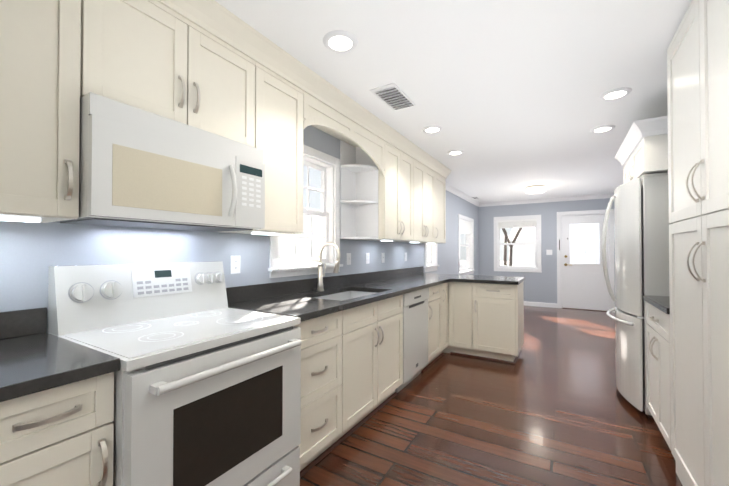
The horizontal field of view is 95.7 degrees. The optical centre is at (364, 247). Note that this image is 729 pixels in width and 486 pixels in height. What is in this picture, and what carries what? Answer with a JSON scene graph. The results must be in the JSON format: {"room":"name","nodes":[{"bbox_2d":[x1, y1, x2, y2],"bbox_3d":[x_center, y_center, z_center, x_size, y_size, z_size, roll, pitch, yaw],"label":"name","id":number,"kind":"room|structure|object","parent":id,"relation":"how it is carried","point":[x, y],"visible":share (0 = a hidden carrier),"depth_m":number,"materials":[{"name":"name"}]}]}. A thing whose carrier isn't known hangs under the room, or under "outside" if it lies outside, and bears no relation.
{"room":"kitchen","nodes":[
{"label":"kitchen","id":0,"kind":"room"},
{"bbox_2d":[0,125,614,333],"bbox_3d":[1.511,0.071,3.120,3.250,2.420,10.200,0,-1,31],"label":"wall","id":1,"kind":"structure","parent":0,"point":[30,253],"depth_m":2.12,"materials":[{"name":"blue paint"}]},
{"bbox_2d":[0,0,80,222],"bbox_3d":[-1.210,-0.577,1.116,0.367,0.950,0.303,0,-1,31],"label":"upper cabinet","id":2,"kind":"object","parent":1,"relation":"attached to","point":[39,100],"visible":1,"depth_m":1.08,"materials":[{"name":"beige wood"}]},
{"bbox_2d":[0,216,40,222],"bbox_3d":[-1.198,-0.095,1.101,0.060,0.011,0.160,0,-1,31],"label":"spotlight","id":3,"kind":"object","parent":2,"relation":"attached to","point":[18,219],"depth_m":1.11,"materials":[{"name":"white plastic"}]},
{"bbox_2d":[80,0,254,146],"bbox_3d":[-0.932,-0.791,1.579,0.367,0.511,0.768,0,-1,31],"label":"upper cabinet","id":4,"kind":"object","parent":1,"relation":"attached to","point":[155,57],"visible":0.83,"depth_m":1.43,"materials":[{"name":"beige wood"}]},
{"bbox_2d":[56,92,264,231],"bbox_3d":[-0.888,-0.314,1.547,0.468,0.435,0.764,0,-1,31],"label":"microwave","id":5,"kind":"object","parent":4,"relation":"attached to","point":[139,168],"visible":0.98,"depth_m":1.33,"materials":[{"name":"white plastic"}]},
{"bbox_2d":[231,256,239,273],"bbox_3d":[-0.821,0.110,2.103,0.008,0.114,0.070,0,-1,31],"label":"electrical outlet","id":6,"kind":"object","parent":1,"relation":"attached to","point":[235,264],"visible":1,"depth_m":2.10,"materials":[{"name":"white plastic"}]},
{"bbox_2d":[222,62,303,234],"bbox_3d":[-0.630,-0.566,2.076,0.367,0.950,0.395,0,-1,31],"label":"upper cabinet","id":7,"kind":"object","parent":1,"relation":"attached to","point":[279,121],"visible":0.46,"depth_m":2.00,"materials":[{"name":"beige wood"}]},
{"bbox_2d":[252,232,277,234],"bbox_3d":[-0.620,-0.084,2.060,0.060,0.011,0.160,0,-1,31],"label":"spotlight","id":8,"kind":"object","parent":7,"relation":"attached to","point":[256,233],"depth_m":2.03,"materials":[{"name":"white plastic"}]},
{"bbox_2d":[268,144,342,277],"bbox_3d":[-0.501,-0.299,2.738,0.185,1.047,0.870,0,-1,31],"label":"window","id":9,"kind":"structure","parent":1,"relation":"in","point":[329,213],"depth_m":2.92,"materials":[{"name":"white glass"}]},
{"bbox_2d":[303,92,384,239],"bbox_3d":[-0.245,-0.558,2.746,0.334,0.950,1.146,0,-1,31],"label":"arched valance","id":10,"kind":"object","parent":1,"relation":"attached to","point":[362,155],"visible":0.94,"depth_m":3.13,"materials":[{"name":"beige wood"}]},
{"bbox_2d":[347,253,350,264],"bbox_3d":[-0.148,0.112,3.210,0.016,0.114,0.070,0,-1,31],"label":"light switch","id":11,"kind":"object","parent":1,"relation":"attached to","point":[348,258],"visible":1,"depth_m":3.20,"materials":[{"name":"white plastic"}]},
{"bbox_2d":[366,253,369,263],"bbox_3d":[0.035,0.116,3.520,0.008,0.114,0.070,0,-1,31],"label":"electrical outlet","id":12,"kind":"object","parent":1,"relation":"attached to","point":[367,258],"visible":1,"depth_m":3.51,"materials":[{"name":"white plastic"}]},
{"bbox_2d":[381,253,384,262],"bbox_3d":[0.219,0.119,3.818,0.016,0.114,0.070,0,-1,31],"label":"light switch","id":13,"kind":"object","parent":1,"relation":"attached to","point":[382,257],"visible":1,"depth_m":3.81,"materials":[{"name":"white plastic"}]},
{"bbox_2d":[368,142,412,240],"bbox_3d":[0.245,-0.549,3.526,0.367,0.950,0.693,0,-1,31],"label":"upper cabinet","id":14,"kind":"object","parent":1,"relation":"attached to","point":[395,203],"visible":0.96,"depth_m":3.37,"materials":[{"name":"beige wood"}]},
{"bbox_2d":[393,159,434,242],"bbox_3d":[0.615,-0.542,4.138,0.367,0.950,0.733,0,-1,31],"label":"upper cabinet","id":15,"kind":"object","parent":1,"relation":"attached to","point":[423,203],"visible":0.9,"depth_m":4.02,"materials":[{"name":"beige wood"}]},
{"bbox_2d":[156,0,480,206],"bbox_3d":[0.852,-1.062,4.506,0.401,0.122,8.228,0,-1,31],"label":"crown molding","id":16,"kind":"structure","parent":15,"relation":"attached to","point":[219,21],"depth_m":2.00,"materials":[{"name":"beige wood"}]},
{"bbox_2d":[424,243,438,271],"bbox_3d":[1.003,-0.187,5.229,0.185,1.124,0.580,0,-1,31],"label":"window","id":17,"kind":"structure","parent":1,"relation":"in","point":[431,256],"depth_m":5.36,"materials":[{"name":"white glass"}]},
{"bbox_2d":[424,172,445,243],"bbox_3d":[0.926,-0.536,4.654,0.367,0.950,0.468,0,-1,31],"label":"upper cabinet","id":18,"kind":"object","parent":1,"relation":"attached to","point":[440,208],"visible":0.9,"depth_m":4.60,"materials":[{"name":"beige wood"}]},
{"bbox_2d":[458,214,474,274],"bbox_3d":[2.145,-0.030,7.119,0.185,1.254,1.280,0,-1,31],"label":"dining room window","id":19,"kind":"structure","parent":1,"relation":"in","point":[465,225],"depth_m":7.32,"materials":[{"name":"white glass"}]},
{"bbox_2d":[494,215,541,272],"bbox_3d":[3.574,-0.081,7.730,1.010,1.300,0.158,0,-1,31],"label":"window","id":20,"kind":"structure","parent":1,"relation":"in","point":[513,221],"depth_m":7.67,"materials":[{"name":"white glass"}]},
{"bbox_2d":[524,301,556,307],"bbox_3d":[3.527,1.286,7.662,1.634,0.095,0.014,0,-1,31],"label":"baseboard","id":21,"kind":"structure","parent":1,"relation":"attached to","point":[541,304],"depth_m":7.39,"materials":[{"name":"white wood"}]},
{"bbox_2d":[481,193,613,206],"bbox_3d":[4.060,-1.047,7.337,2.790,0.085,0.066,0,-1,31],"label":"crown molding","id":22,"kind":"structure","parent":1,"relation":"attached to","point":[599,196],"depth_m":7.31,"materials":[{"name":"white wood"}]},
{"bbox_2d":[546,250,551,254],"bbox_3d":[4.103,0.110,7.327,0.116,0.114,0.016,0,-1,31],"label":"light switch","id":23,"kind":"object","parent":1,"relation":"attached to","point":[548,252],"visible":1,"depth_m":7.33,"materials":[{"name":"white plastic"}]},
{"bbox_2d":[557,209,614,311],"bbox_3d":[4.692,0.273,7.043,1.010,2.104,0.171,0,-1,31],"label":"exterior door","id":24,"kind":"structure","parent":1,"relation":"in","point":[581,283],"depth_m":7.02,"materials":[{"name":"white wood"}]},
{"bbox_2d":[215,0,691,202],"bbox_3d":[1.511,-1.163,3.134,3.250,0.050,10.200,0,-1,31],"label":"ceiling","id":25,"kind":"structure","parent":0,"point":[505,94],"depth_m":2.16,"materials":[{"name":"white paint"}]},
{"bbox_2d":[323,30,357,52],"bbox_3d":[-0.135,-1.146,1.850,0.196,0.014,0.196,0,-1,31],"label":"recessed light","id":26,"kind":"object","parent":25,"relation":"in","point":[341,41],"visible":0.98,"depth_m":1.83,"materials":[{"name":"white plastic"}]},
{"bbox_2d":[369,83,415,110],"bbox_3d":[0.224,-1.137,2.521,0.200,0.016,0.400,0,-1,31],"label":"ceiling vent","id":27,"kind":"object","parent":25,"relation":"in","point":[393,96],"visible":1,"depth_m":2.49,"materials":[{"name":"white metal"}]},
{"bbox_2d":[422,125,442,132],"bbox_3d":[0.652,-1.131,3.173,0.196,0.014,0.196,0,-1,31],"label":"recessed light","id":28,"kind":"object","parent":25,"relation":"in","point":[432,129],"visible":0.96,"depth_m":3.15,"materials":[{"name":"white plastic"}]},
{"bbox_2d":[447,150,463,154],"bbox_3d":[1.080,-1.122,3.920,0.196,0.014,0.196,0,-1,31],"label":"recessed light","id":29,"kind":"object","parent":25,"relation":"in","point":[455,152],"visible":0.96,"depth_m":3.89,"materials":[{"name":"white plastic"}]},
{"bbox_2d":[525,185,546,193],"bbox_3d":[3.118,-1.053,6.018,0.354,0.105,0.354,0,-1,31],"label":"flush ceiling light","id":30,"kind":"object","parent":25,"relation":"attached to","point":[534,189],"visible":1,"depth_m":5.91,"materials":[{"name":"white glass"}]},
{"bbox_2d":[590,125,614,132],"bbox_3d":[2.280,-1.131,3.160,0.196,0.014,0.196,0,-1,31],"label":"recessed light","id":31,"kind":"object","parent":25,"relation":"in","point":[602,128],"visible":0.96,"depth_m":3.13,"materials":[{"name":"white plastic"}]},
{"bbox_2d":[599,87,631,100],"bbox_3d":[1.870,-1.139,2.462,0.196,0.014,0.196,0,-1,31],"label":"recessed light","id":32,"kind":"object","parent":25,"relation":"in","point":[616,93],"visible":0.96,"depth_m":2.44,"materials":[{"name":"white plastic"}]},
{"bbox_2d":[300,305,682,485],"bbox_3d":[1.511,1.306,3.106,3.250,0.050,10.200,0,-1,31],"label":"floor","id":33,"kind":"structure","parent":0,"point":[552,406],"depth_m":2.33,"materials":[{"name":"brown wood"}]},
{"bbox_2d":[0,372,113,485],"bbox_3d":[-1.093,0.816,1.032,0.637,0.883,0.306,0,-1,31],"label":"base cabinet","id":34,"kind":"object","parent":33,"relation":"on","point":[63,435],"visible":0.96,"depth_m":0.91,"materials":[{"name":"beige wood"}]},
{"bbox_2d":[0,307,119,401],"bbox_3d":[-1.094,0.306,1.038,0.639,0.136,0.305,0,-1,31],"label":"countertop","id":35,"kind":"structure","parent":34,"relation":"on","point":[35,357],"depth_m":1.00,"materials":[{"name":"black stone"}]},
{"bbox_2d":[48,261,301,485],"bbox_3d":[-0.774,0.670,1.468,0.734,1.185,0.764,0,-1,31],"label":"range","id":36,"kind":"object","parent":33,"relation":"on","point":[207,386],"visible":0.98,"depth_m":1.33,"materials":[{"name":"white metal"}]},
{"bbox_2d":[295,311,341,477],"bbox_3d":[-0.500,0.827,2.014,0.637,0.883,0.453,0,-1,31],"label":"base cabinet","id":37,"kind":"object","parent":33,"relation":"on","point":[321,384],"visible":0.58,"depth_m":1.89,"materials":[{"name":"beige wood"}]},
{"bbox_2d":[333,294,402,446],"bbox_3d":[-0.148,0.834,2.599,0.637,0.883,0.908,0,-1,31],"label":"base cabinet","id":38,"kind":"object","parent":33,"relation":"on","point":[372,356],"visible":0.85,"depth_m":2.37,"materials":[{"name":"beige wood"}]},
{"bbox_2d":[395,287,428,392],"bbox_3d":[0.246,0.843,3.252,0.596,0.881,0.607,0,-1,31],"label":"dishwasher","id":39,"kind":"object","parent":33,"relation":"on","point":[415,332],"visible":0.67,"depth_m":3.06,"materials":[{"name":"white metal"}]},
{"bbox_2d":[421,284,441,371],"bbox_3d":[0.517,0.847,3.700,0.637,0.883,0.434,0,-1,31],"label":"base cabinet","id":40,"kind":"object","parent":33,"relation":"on","point":[434,325],"visible":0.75,"depth_m":3.56,"materials":[{"name":"beige wood"}]},
{"bbox_2d":[435,282,447,359],"bbox_3d":[0.697,0.850,3.998,0.637,0.883,0.257,0,-1,31],"label":"base cabinet","id":41,"kind":"object","parent":33,"relation":"on","point":[444,294],"visible":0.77,"depth_m":3.86,"materials":[{"name":"beige wood"}]},
{"bbox_2d":[443,282,454,353],"bbox_3d":[0.943,0.854,4.376,0.667,0.884,0.640,0,-1,31],"label":"base cabinet","id":42,"kind":"object","parent":33,"relation":"on","point":[450,349],"depth_m":3.95,"materials":[{"name":"beige wood"}]},
{"bbox_2d":[226,266,459,320],"bbox_3d":[0.264,0.433,3.264,0.660,0.340,3.374,0,-1,31],"label":"countertop","id":43,"kind":"structure","parent":42,"relation":"on","point":[301,298],"depth_m":2.54,"materials":[{"name":"black stone"}]},
{"bbox_2d":[317,242,340,290],"bbox_3d":[-0.281,0.155,2.708,0.232,0.402,0.104,0,-1,31],"label":"faucet","id":44,"kind":"object","parent":43,"relation":"on","point":[321,275],"visible":1,"depth_m":2.71,"materials":[{"name":"silver metal"}]},
{"bbox_2d":[452,275,524,284],"bbox_3d":[1.535,0.390,4.041,0.714,0.036,0.732,0,-1,31],"label":"countertop","id":45,"kind":"structure","parent":42,"relation":"on","point":[512,280],"depth_m":3.84,"materials":[{"name":"black stone"}]},
{"bbox_2d":[455,282,478,357],"bbox_3d":[1.321,0.852,4.148,0.330,0.884,0.640,0,-1,31],"label":"base cabinet","id":46,"kind":"object","parent":33,"relation":"on","point":[466,293],"depth_m":3.86,"materials":[{"name":"beige wood"}]},
{"bbox_2d":[479,282,523,363],"bbox_3d":[1.591,0.850,3.985,0.540,0.884,0.640,0,-1,31],"label":"base cabinet","id":47,"kind":"object","parent":33,"relation":"on","point":[486,321],"depth_m":3.69,"materials":[{"name":"beige wood"}]},
{"bbox_2d":[602,172,672,418],"bbox_3d":[2.498,0.365,2.751,0.838,1.825,0.915,0,-1,31],"label":"fridge","id":48,"kind":"object","parent":33,"relation":"on","point":[641,222],"visible":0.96,"depth_m":2.52,"materials":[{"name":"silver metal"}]},
{"bbox_2d":[646,302,670,449],"bbox_3d":[2.170,0.827,2.004,0.673,0.883,0.659,0,-1,31],"label":"base cabinet","id":49,"kind":"object","parent":33,"relation":"on","point":[658,363],"visible":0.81,"depth_m":2.10,"materials":[{"name":"white wood"}]},
{"bbox_2d":[643,295,669,313],"bbox_3d":[2.179,0.317,2.004,0.651,0.136,0.659,0,-1,31],"label":"countertop","id":50,"kind":"structure","parent":49,"relation":"on","point":[661,303],"depth_m":2.17,"materials":[{"name":"black stone"}]},
{"bbox_2d":[667,0,728,485],"bbox_3d":[1.708,0.058,1.255,0.680,2.405,1.106,0,-1,31],"label":"pantry","id":51,"kind":"object","parent":33,"relation":"on","point":[698,109],"visible":1,"depth_m":1.45,"materials":[{"name":"white wood"}]},
{"bbox_2d":[615,116,667,182],"bbox_3d":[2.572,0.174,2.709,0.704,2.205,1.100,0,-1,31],"label":"upper cabinet","id":52,"kind":"object","parent":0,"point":[643,149],"visible":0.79,"depth_m":2.44,"materials":[{"name":"white wood"}]},
{"label":"outside","id":53,"kind":"structure","parent":0,"visible":0},
{"bbox_2d":[278,207,534,267],"bbox_3d":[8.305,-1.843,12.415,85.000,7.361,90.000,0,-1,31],"label":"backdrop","id":54,"kind":"structure","parent":53,"point":[517,235],"depth_m":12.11,"materials":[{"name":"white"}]}
]}

